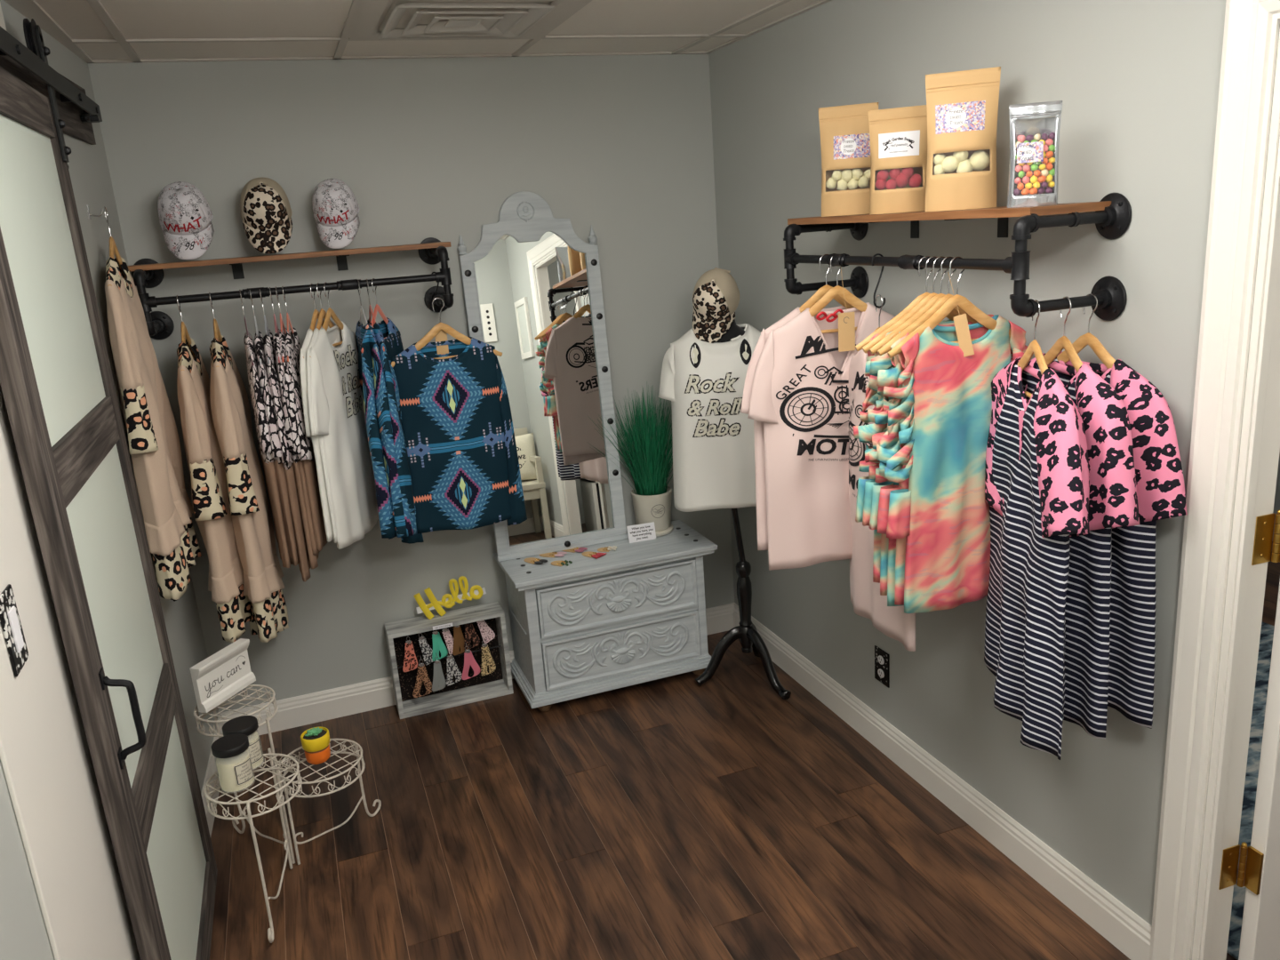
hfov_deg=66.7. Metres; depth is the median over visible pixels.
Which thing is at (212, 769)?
baseboard
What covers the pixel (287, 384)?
snakeskin top
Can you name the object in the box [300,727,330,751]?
pot
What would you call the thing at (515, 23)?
ceiling vent
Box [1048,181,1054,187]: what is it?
candy piece
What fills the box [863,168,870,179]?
candy piece
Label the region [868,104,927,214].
pouch
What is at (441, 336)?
price tag
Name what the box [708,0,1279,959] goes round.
wall
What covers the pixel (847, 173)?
candy piece
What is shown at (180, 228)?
print
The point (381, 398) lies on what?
shirt
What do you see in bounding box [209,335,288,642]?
garment
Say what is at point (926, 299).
clothes hanger
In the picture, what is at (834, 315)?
sunglasses
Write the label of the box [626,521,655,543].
card
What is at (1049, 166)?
candy piece
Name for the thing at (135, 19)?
ceiling
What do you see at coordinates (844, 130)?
pouch
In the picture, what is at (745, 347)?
print
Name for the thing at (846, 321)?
price tag
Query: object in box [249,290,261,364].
clothes hanger
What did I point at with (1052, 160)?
candy piece
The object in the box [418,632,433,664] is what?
key wristlet
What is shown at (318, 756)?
pot
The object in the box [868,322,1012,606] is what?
tie dye top
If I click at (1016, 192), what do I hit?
candy piece
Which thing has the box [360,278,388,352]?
clothes hanger
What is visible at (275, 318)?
clothes hanger
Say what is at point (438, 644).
key wristlet
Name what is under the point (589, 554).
card
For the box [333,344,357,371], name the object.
print
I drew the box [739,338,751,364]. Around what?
print
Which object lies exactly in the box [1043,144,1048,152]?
candy piece
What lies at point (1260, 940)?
door
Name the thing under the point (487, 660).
key wristlet
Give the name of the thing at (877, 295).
clothes hanger
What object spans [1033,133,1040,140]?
candy piece
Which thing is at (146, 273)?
clothes rack
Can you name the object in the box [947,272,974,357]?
price tag
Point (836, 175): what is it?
candy piece
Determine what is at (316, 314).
clothes hanger
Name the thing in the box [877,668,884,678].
socket
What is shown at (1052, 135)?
candy piece
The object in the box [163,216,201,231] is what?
print
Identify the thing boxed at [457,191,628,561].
vanity mirror
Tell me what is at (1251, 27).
trim
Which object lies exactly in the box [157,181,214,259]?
baseball cap
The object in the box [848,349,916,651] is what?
t-shirt
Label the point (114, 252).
clothes hanger
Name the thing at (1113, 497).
striped dress
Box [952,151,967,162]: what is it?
candy piece
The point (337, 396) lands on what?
t-shirt
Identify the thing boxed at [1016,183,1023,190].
candy piece
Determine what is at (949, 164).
candy piece
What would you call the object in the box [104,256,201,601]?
garment
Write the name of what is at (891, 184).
candy piece
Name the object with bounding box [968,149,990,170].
candy piece
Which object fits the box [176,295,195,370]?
clothes hanger
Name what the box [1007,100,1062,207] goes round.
pouch
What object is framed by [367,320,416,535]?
shirt
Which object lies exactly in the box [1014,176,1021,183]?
candy piece
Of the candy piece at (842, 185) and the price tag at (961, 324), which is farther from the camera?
the candy piece at (842, 185)
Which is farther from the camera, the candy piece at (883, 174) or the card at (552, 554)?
the card at (552, 554)
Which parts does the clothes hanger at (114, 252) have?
shoulder arm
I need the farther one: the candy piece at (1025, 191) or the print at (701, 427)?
the print at (701, 427)
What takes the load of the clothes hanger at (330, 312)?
hanging from the clothes rack at (146, 273)
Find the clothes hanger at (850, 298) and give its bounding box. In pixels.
[808,256,867,333]
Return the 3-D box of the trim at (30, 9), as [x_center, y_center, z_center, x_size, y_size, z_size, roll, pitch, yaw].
[-0.027,-0.986,1.418,2.190,0.007,4.250,-9,16,-19]
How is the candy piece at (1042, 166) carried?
in the pouch at (1026, 119)
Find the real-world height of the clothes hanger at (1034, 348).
0.223 m
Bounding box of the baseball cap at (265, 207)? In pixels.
[240,177,292,253]
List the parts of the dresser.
corner post, drawer, rail, rail, drawer, corner post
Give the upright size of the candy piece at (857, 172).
0.035 m
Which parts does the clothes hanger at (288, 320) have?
shoulder arm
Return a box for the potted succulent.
[300,727,330,764]
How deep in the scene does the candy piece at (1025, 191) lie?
2.03 m
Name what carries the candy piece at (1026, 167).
in the pouch at (1026, 119)
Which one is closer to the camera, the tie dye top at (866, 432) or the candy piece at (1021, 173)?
the candy piece at (1021, 173)
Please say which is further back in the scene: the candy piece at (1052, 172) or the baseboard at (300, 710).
the baseboard at (300, 710)
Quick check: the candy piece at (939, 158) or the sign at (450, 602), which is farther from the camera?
the sign at (450, 602)
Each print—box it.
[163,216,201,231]
[166,214,204,244]
[234,758,253,784]
[249,739,262,763]
[317,209,349,223]
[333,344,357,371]
[342,369,359,395]
[345,392,361,418]
[684,372,739,393]
[687,397,742,416]
[689,342,701,367]
[691,347,698,363]
[692,417,741,437]
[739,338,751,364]
[742,344,749,359]
[776,336,855,461]
[848,371,872,497]
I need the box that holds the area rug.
[1226,621,1274,959]
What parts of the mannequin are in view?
panel, baseball cap, panel, tripod leg, turned post, tripod leg, tripod leg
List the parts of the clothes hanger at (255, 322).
shoulder arm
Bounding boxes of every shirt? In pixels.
[355,320,407,537]
[360,317,403,539]
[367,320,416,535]
[392,336,527,543]
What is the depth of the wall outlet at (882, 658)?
3.19 m
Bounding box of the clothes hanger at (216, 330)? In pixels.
[208,292,226,367]
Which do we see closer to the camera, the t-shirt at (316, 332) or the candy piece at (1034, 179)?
the candy piece at (1034, 179)
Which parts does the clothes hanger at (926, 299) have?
shoulder arm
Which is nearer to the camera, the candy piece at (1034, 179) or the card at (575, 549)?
the candy piece at (1034, 179)
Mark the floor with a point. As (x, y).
(726, 817)
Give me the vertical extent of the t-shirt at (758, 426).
0.709 m
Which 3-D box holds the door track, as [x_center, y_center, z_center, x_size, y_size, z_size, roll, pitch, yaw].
[-1.274,-0.846,1.941,0.082,0.155,2.105,-9,16,-19]
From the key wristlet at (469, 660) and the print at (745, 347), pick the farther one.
the key wristlet at (469, 660)
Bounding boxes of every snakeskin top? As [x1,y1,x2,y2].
[243,332,290,567]
[253,331,299,566]
[263,329,311,581]
[272,328,319,569]
[279,328,319,554]
[284,327,327,551]
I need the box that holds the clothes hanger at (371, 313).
[365,279,384,351]
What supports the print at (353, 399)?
attached to the t-shirt at (337, 396)
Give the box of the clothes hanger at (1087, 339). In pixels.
[1056,293,1115,368]
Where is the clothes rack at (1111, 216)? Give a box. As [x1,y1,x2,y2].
[783,192,1131,320]
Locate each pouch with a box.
[818,102,878,216]
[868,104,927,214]
[925,66,1000,211]
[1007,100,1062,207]
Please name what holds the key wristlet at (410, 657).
in the wooden crate
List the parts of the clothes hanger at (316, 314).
shoulder arm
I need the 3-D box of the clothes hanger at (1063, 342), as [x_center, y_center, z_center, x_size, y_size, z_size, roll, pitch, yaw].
[0.907,-0.280,2.082,0.013,0.223,0.406,-6,15,-5]
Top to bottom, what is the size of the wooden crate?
0.350 m
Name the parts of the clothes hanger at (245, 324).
shoulder arm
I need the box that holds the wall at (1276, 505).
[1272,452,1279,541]
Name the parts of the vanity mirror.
black knob, black knob, foot rail, black knob, black knob, black knob, black knob, black knob, black knob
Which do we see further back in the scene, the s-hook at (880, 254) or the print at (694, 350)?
the print at (694, 350)
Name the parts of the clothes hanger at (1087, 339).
shoulder arm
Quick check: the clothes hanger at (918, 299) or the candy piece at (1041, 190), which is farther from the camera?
the clothes hanger at (918, 299)
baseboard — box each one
[201,712,224,835]
[220,602,734,735]
[733,602,1151,959]
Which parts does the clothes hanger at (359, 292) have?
shoulder arm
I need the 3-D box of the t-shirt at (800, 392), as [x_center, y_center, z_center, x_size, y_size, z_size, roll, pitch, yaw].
[0.568,-0.122,2.767,0.540,0.742,0.081,-7,15,-11]
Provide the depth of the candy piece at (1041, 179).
2.02 m
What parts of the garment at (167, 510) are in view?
hem panel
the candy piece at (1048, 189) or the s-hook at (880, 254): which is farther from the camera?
the s-hook at (880, 254)
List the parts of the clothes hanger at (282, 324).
shoulder arm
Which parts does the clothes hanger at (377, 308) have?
shoulder arm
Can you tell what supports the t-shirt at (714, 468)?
on the mannequin
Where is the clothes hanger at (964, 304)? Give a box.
[887,256,1011,358]
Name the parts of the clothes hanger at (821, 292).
shoulder arm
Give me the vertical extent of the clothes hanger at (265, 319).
0.222 m
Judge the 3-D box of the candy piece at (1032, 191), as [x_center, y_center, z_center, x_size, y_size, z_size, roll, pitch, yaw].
[0.820,-0.602,2.030,0.017,0.016,0.016,-14,18,-32]
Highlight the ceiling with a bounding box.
[34,0,820,59]
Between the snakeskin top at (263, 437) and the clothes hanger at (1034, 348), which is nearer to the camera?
the clothes hanger at (1034, 348)
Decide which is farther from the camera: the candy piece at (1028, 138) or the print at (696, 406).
the print at (696, 406)
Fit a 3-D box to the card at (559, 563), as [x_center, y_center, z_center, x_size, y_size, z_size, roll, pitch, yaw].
[-0.297,0.309,3.659,0.086,0.011,0.052,5,17,30]
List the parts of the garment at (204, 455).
hem panel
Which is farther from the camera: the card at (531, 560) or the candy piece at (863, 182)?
the card at (531, 560)
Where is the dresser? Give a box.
[493,520,717,711]
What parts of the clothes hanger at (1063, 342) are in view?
shoulder arm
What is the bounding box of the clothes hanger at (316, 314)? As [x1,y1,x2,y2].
[302,283,324,358]
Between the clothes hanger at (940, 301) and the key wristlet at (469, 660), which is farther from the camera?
the key wristlet at (469, 660)
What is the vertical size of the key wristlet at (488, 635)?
0.137 m
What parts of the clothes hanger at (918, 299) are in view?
shoulder arm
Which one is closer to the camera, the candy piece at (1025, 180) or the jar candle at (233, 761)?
the candy piece at (1025, 180)
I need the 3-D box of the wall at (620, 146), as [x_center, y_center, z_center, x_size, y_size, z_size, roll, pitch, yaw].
[-0.923,-0.340,3.621,2.838,2.465,0.100,-9,16,-19]
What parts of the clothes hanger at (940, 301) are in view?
shoulder arm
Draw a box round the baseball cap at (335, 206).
[312,178,359,248]
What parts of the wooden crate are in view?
panel, hanging rail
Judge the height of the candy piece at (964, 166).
0.040 m
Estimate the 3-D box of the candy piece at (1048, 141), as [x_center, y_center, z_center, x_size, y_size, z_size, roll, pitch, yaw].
[0.845,-0.697,2.010,0.017,0.015,0.015,-10,16,-21]
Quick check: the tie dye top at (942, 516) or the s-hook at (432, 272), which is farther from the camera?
the s-hook at (432, 272)
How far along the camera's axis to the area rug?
3.03 m
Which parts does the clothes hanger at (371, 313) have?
shoulder arm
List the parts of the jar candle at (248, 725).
lid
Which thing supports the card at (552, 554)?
on the dresser
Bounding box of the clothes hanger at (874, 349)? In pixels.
[869,256,969,354]
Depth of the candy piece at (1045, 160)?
2.00 m
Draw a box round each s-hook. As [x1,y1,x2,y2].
[432,272,442,307]
[871,253,885,308]
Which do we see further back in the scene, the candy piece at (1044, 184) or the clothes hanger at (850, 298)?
the clothes hanger at (850, 298)
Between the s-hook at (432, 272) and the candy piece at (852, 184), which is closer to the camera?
the candy piece at (852, 184)
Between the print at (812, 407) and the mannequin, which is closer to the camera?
the print at (812, 407)
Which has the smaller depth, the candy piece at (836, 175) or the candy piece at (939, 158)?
the candy piece at (939, 158)
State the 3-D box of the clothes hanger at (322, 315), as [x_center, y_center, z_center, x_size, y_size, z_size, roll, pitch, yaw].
[-1.042,-0.535,3.200,0.013,0.223,0.406,-4,15,1]
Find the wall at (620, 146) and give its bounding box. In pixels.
[88,54,734,712]
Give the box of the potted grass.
[597,381,673,536]
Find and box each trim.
[0,3,140,959]
[3,0,831,63]
[1149,0,1279,959]
[1192,26,1279,959]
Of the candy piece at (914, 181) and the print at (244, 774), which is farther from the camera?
the print at (244, 774)
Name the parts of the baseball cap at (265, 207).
panel, panel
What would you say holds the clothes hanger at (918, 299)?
hanging from the clothes rack at (1111, 216)
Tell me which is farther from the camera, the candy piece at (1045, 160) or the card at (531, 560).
the card at (531, 560)
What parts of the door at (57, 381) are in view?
rail, glass pane, rail, glass pane, handle, rail, glass pane, rail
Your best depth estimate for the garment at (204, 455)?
3.05 m
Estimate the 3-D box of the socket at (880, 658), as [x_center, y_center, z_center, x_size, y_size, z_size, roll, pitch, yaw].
[0.790,0.591,3.192,0.004,0.029,0.034,-9,16,-19]
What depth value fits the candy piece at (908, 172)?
2.45 m
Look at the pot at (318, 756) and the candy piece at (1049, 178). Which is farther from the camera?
the pot at (318, 756)
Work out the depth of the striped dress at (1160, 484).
2.03 m
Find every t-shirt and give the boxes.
[299,325,333,542]
[305,322,342,543]
[310,320,378,549]
[658,323,760,511]
[740,305,847,550]
[747,302,895,570]
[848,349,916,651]
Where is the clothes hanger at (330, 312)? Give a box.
[322,281,343,346]
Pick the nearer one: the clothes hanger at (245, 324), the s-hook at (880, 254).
the s-hook at (880, 254)
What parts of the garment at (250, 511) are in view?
hem panel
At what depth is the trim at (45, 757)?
1.66 m
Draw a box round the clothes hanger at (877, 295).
[865,294,882,353]
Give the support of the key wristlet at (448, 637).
in the wooden crate
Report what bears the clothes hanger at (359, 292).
hanging from the clothes rack at (146, 273)
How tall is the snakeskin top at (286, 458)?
0.796 m
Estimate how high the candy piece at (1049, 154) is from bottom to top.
0.014 m
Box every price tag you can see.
[434,329,448,354]
[838,269,855,351]
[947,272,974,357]
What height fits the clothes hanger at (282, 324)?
0.222 m
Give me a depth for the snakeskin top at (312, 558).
3.07 m
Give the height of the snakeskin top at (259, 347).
0.737 m
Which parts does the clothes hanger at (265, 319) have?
shoulder arm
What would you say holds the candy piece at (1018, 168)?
in the pouch at (1026, 119)
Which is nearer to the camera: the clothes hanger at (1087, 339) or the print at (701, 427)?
the clothes hanger at (1087, 339)
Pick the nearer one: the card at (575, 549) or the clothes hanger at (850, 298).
the clothes hanger at (850, 298)
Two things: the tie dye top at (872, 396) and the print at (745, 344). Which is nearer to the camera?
the tie dye top at (872, 396)
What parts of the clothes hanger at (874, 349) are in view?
shoulder arm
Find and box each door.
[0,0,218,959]
[0,18,217,959]
[1218,509,1279,959]
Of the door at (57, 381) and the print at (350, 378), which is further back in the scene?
the print at (350, 378)
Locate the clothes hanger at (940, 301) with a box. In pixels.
[877,256,977,355]
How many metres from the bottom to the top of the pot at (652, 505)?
0.156 m
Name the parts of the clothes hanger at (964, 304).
shoulder arm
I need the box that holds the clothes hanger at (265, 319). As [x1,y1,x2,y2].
[259,289,269,363]
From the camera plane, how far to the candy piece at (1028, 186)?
2.02 m
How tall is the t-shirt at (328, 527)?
0.689 m
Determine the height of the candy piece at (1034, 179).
0.017 m
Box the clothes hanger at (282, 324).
[275,286,286,362]
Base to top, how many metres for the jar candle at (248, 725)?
0.128 m
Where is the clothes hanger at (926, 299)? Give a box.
[862,256,956,352]
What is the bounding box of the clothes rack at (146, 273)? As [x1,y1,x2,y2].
[127,237,453,339]
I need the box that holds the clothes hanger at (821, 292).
[799,254,854,312]
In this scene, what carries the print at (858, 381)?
attached to the t-shirt at (867, 601)
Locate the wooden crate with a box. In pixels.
[384,600,513,719]
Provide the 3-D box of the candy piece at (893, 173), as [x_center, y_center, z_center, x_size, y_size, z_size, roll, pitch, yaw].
[0.647,-0.778,2.468,0.029,0.033,0.029,-7,15,-9]
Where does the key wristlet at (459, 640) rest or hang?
in the wooden crate
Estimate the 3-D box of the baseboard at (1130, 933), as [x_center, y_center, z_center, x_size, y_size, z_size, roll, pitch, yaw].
[0.802,0.847,3.280,0.015,0.118,2.243,-9,16,-19]
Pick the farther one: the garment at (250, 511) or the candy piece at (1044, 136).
the garment at (250, 511)
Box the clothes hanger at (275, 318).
[269,287,279,362]
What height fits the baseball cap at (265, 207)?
0.242 m
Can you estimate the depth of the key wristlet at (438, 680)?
3.76 m
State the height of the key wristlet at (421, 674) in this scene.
0.164 m
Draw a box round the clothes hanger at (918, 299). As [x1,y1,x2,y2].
[855,256,953,351]
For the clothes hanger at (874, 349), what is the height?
0.209 m
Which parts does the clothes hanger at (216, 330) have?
shoulder arm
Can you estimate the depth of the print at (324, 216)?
3.21 m
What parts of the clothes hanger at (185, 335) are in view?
shoulder arm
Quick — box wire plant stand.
[193,684,381,943]
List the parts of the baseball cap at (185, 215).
panel, panel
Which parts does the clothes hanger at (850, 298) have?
shoulder arm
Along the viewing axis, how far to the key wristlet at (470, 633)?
3.79 m
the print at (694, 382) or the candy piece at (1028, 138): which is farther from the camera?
the print at (694, 382)
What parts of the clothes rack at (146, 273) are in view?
pipe arm, hanging rod, pipe arm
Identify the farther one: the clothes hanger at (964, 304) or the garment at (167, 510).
the garment at (167, 510)
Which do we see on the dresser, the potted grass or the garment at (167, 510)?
the potted grass
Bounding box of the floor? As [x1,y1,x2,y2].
[209,541,1279,959]
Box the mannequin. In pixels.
[692,267,791,699]
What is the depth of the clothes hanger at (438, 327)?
3.32 m
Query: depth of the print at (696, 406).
3.41 m
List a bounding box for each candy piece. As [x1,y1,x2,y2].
[825,177,836,189]
[831,169,841,181]
[836,178,847,190]
[840,168,852,182]
[847,178,858,189]
[851,168,863,180]
[857,175,868,188]
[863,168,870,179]
[875,178,887,190]
[876,169,888,180]
[885,178,895,189]
[888,168,900,179]
[895,171,908,188]
[901,167,913,177]
[908,173,921,187]
[933,152,946,165]
[934,164,944,175]
[941,155,959,173]
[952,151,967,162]
[956,159,972,173]
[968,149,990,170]
[1013,188,1021,195]
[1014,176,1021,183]
[1015,165,1022,172]
[1016,135,1025,143]
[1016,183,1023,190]
[1017,170,1024,177]
[1021,188,1029,195]
[1022,176,1029,183]
[1023,163,1030,172]
[1024,182,1032,189]
[1025,134,1033,141]
[1025,170,1032,176]
[1029,187,1038,194]
[1030,163,1038,171]
[1030,175,1038,183]
[1032,181,1039,188]
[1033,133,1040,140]
[1033,169,1040,176]
[1037,175,1046,183]
[1037,187,1044,193]
[1038,163,1046,169]
[1040,133,1047,140]
[1040,168,1048,176]
[1040,181,1047,188]
[1041,157,1047,164]
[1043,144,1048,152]
[1044,185,1052,193]
[1045,138,1053,146]
[1045,151,1053,158]
[1045,162,1053,170]
[1045,174,1052,183]
[1048,132,1055,140]
[1048,144,1055,151]
[1048,157,1055,163]
[1048,168,1055,175]
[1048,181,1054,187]
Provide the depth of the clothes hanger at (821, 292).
2.71 m
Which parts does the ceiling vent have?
plate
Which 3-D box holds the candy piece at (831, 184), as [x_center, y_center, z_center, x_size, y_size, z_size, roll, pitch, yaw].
[0.535,-0.829,2.718,0.030,0.033,0.029,-14,18,-34]
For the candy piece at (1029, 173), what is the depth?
2.02 m
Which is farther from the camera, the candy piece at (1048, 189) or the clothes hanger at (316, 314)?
the clothes hanger at (316, 314)
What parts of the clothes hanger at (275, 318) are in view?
shoulder arm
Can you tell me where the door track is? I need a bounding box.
[0,26,102,144]
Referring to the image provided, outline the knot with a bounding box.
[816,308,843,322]
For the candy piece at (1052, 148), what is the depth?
2.01 m
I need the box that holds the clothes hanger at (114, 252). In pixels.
[104,206,125,286]
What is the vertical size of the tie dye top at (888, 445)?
0.687 m
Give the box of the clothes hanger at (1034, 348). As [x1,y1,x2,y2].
[1017,299,1047,398]
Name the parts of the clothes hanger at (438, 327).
shoulder arm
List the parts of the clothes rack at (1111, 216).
pipe arm, hanging rod, pipe arm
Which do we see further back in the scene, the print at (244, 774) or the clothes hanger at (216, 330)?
the clothes hanger at (216, 330)
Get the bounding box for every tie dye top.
[852,319,951,583]
[857,320,954,595]
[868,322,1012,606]
[876,314,1027,604]
[882,314,1026,613]
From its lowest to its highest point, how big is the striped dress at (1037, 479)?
0.825 m
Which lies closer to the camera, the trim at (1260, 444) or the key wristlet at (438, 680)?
the trim at (1260, 444)
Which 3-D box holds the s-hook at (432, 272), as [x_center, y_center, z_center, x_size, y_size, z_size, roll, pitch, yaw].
[-0.691,-0.647,3.305,0.041,0.119,0.005,9,20,39]
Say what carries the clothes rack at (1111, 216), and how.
attached to the wall at (1136, 82)
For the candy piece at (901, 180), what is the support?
in the pouch at (898, 136)
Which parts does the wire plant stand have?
leg, leg, post, post, post, leg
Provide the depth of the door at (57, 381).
2.04 m
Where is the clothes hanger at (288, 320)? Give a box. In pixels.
[281,286,295,361]
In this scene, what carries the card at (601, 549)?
on the dresser
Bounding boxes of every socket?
[877,655,884,664]
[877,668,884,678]
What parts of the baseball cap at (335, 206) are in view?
panel, panel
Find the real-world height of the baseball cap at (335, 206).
0.226 m
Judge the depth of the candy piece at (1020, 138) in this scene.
2.02 m
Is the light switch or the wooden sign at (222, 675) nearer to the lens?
the light switch
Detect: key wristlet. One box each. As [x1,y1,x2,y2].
[402,636,417,671]
[412,655,431,697]
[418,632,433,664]
[432,629,447,661]
[432,652,445,691]
[441,627,453,654]
[446,648,462,686]
[452,624,464,655]
[461,643,480,679]
[464,612,479,649]
[474,610,495,643]
[480,637,495,676]
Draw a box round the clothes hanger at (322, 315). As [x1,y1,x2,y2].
[310,282,334,357]
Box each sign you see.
[189,638,255,712]
[413,576,486,619]
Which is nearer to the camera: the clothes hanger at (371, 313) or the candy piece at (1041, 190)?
the candy piece at (1041, 190)
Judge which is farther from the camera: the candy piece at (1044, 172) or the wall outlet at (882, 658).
the wall outlet at (882, 658)
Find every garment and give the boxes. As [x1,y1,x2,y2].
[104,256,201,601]
[176,337,252,642]
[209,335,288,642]
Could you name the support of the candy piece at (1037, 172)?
in the pouch at (1026, 119)
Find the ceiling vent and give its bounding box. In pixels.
[349,0,584,39]
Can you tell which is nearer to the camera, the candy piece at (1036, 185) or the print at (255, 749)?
the candy piece at (1036, 185)
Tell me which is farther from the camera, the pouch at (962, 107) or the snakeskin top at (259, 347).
the snakeskin top at (259, 347)
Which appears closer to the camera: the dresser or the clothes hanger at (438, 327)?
the clothes hanger at (438, 327)
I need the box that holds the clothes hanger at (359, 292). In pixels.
[357,280,377,351]
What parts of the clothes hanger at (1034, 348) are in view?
shoulder arm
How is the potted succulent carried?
on the wire plant stand
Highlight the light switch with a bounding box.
[0,584,29,676]
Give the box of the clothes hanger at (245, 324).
[239,289,254,365]
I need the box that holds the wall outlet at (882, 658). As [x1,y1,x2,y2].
[874,645,889,687]
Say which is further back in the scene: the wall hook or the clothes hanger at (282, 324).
the clothes hanger at (282, 324)
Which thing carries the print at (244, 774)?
attached to the jar candle at (233, 761)
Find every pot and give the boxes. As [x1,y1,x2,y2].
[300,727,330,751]
[304,744,330,764]
[631,486,671,531]
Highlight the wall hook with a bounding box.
[86,204,103,219]
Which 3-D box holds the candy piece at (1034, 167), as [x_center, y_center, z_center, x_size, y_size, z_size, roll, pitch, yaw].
[0.816,-0.647,2.014,0.014,0.015,0.015,-5,15,-4]
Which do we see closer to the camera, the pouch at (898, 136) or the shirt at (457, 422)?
the pouch at (898, 136)
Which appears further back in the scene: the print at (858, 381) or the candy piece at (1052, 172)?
the print at (858, 381)
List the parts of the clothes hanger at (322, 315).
shoulder arm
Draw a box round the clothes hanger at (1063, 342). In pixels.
[1043,296,1083,372]
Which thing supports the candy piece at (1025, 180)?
in the pouch at (1026, 119)
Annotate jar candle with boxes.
[211,733,254,791]
[222,715,263,768]
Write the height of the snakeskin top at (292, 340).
0.717 m
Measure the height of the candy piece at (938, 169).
0.030 m
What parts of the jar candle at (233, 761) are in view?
lid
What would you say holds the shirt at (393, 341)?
hanging from the clothes hanger at (377, 308)
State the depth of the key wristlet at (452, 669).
3.77 m
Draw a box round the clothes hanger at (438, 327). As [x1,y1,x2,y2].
[391,297,502,367]
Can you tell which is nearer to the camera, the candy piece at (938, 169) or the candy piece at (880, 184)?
the candy piece at (938, 169)
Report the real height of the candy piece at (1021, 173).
0.014 m
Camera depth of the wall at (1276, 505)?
4.81 m
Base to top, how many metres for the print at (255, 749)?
0.054 m
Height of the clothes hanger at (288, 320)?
0.222 m
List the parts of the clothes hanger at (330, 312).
shoulder arm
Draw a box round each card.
[523,557,547,564]
[538,552,567,557]
[551,560,572,566]
[561,547,587,552]
[581,551,606,558]
[597,545,616,551]
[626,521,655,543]
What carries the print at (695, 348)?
attached to the t-shirt at (714, 468)
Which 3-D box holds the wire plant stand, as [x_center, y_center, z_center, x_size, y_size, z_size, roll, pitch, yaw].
[-1.048,0.926,2.775,0.462,0.485,0.593,-5,15,-4]
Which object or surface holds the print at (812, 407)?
attached to the t-shirt at (800, 392)
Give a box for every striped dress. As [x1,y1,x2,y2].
[984,356,1089,759]
[1027,352,1139,739]
[1053,352,1187,728]

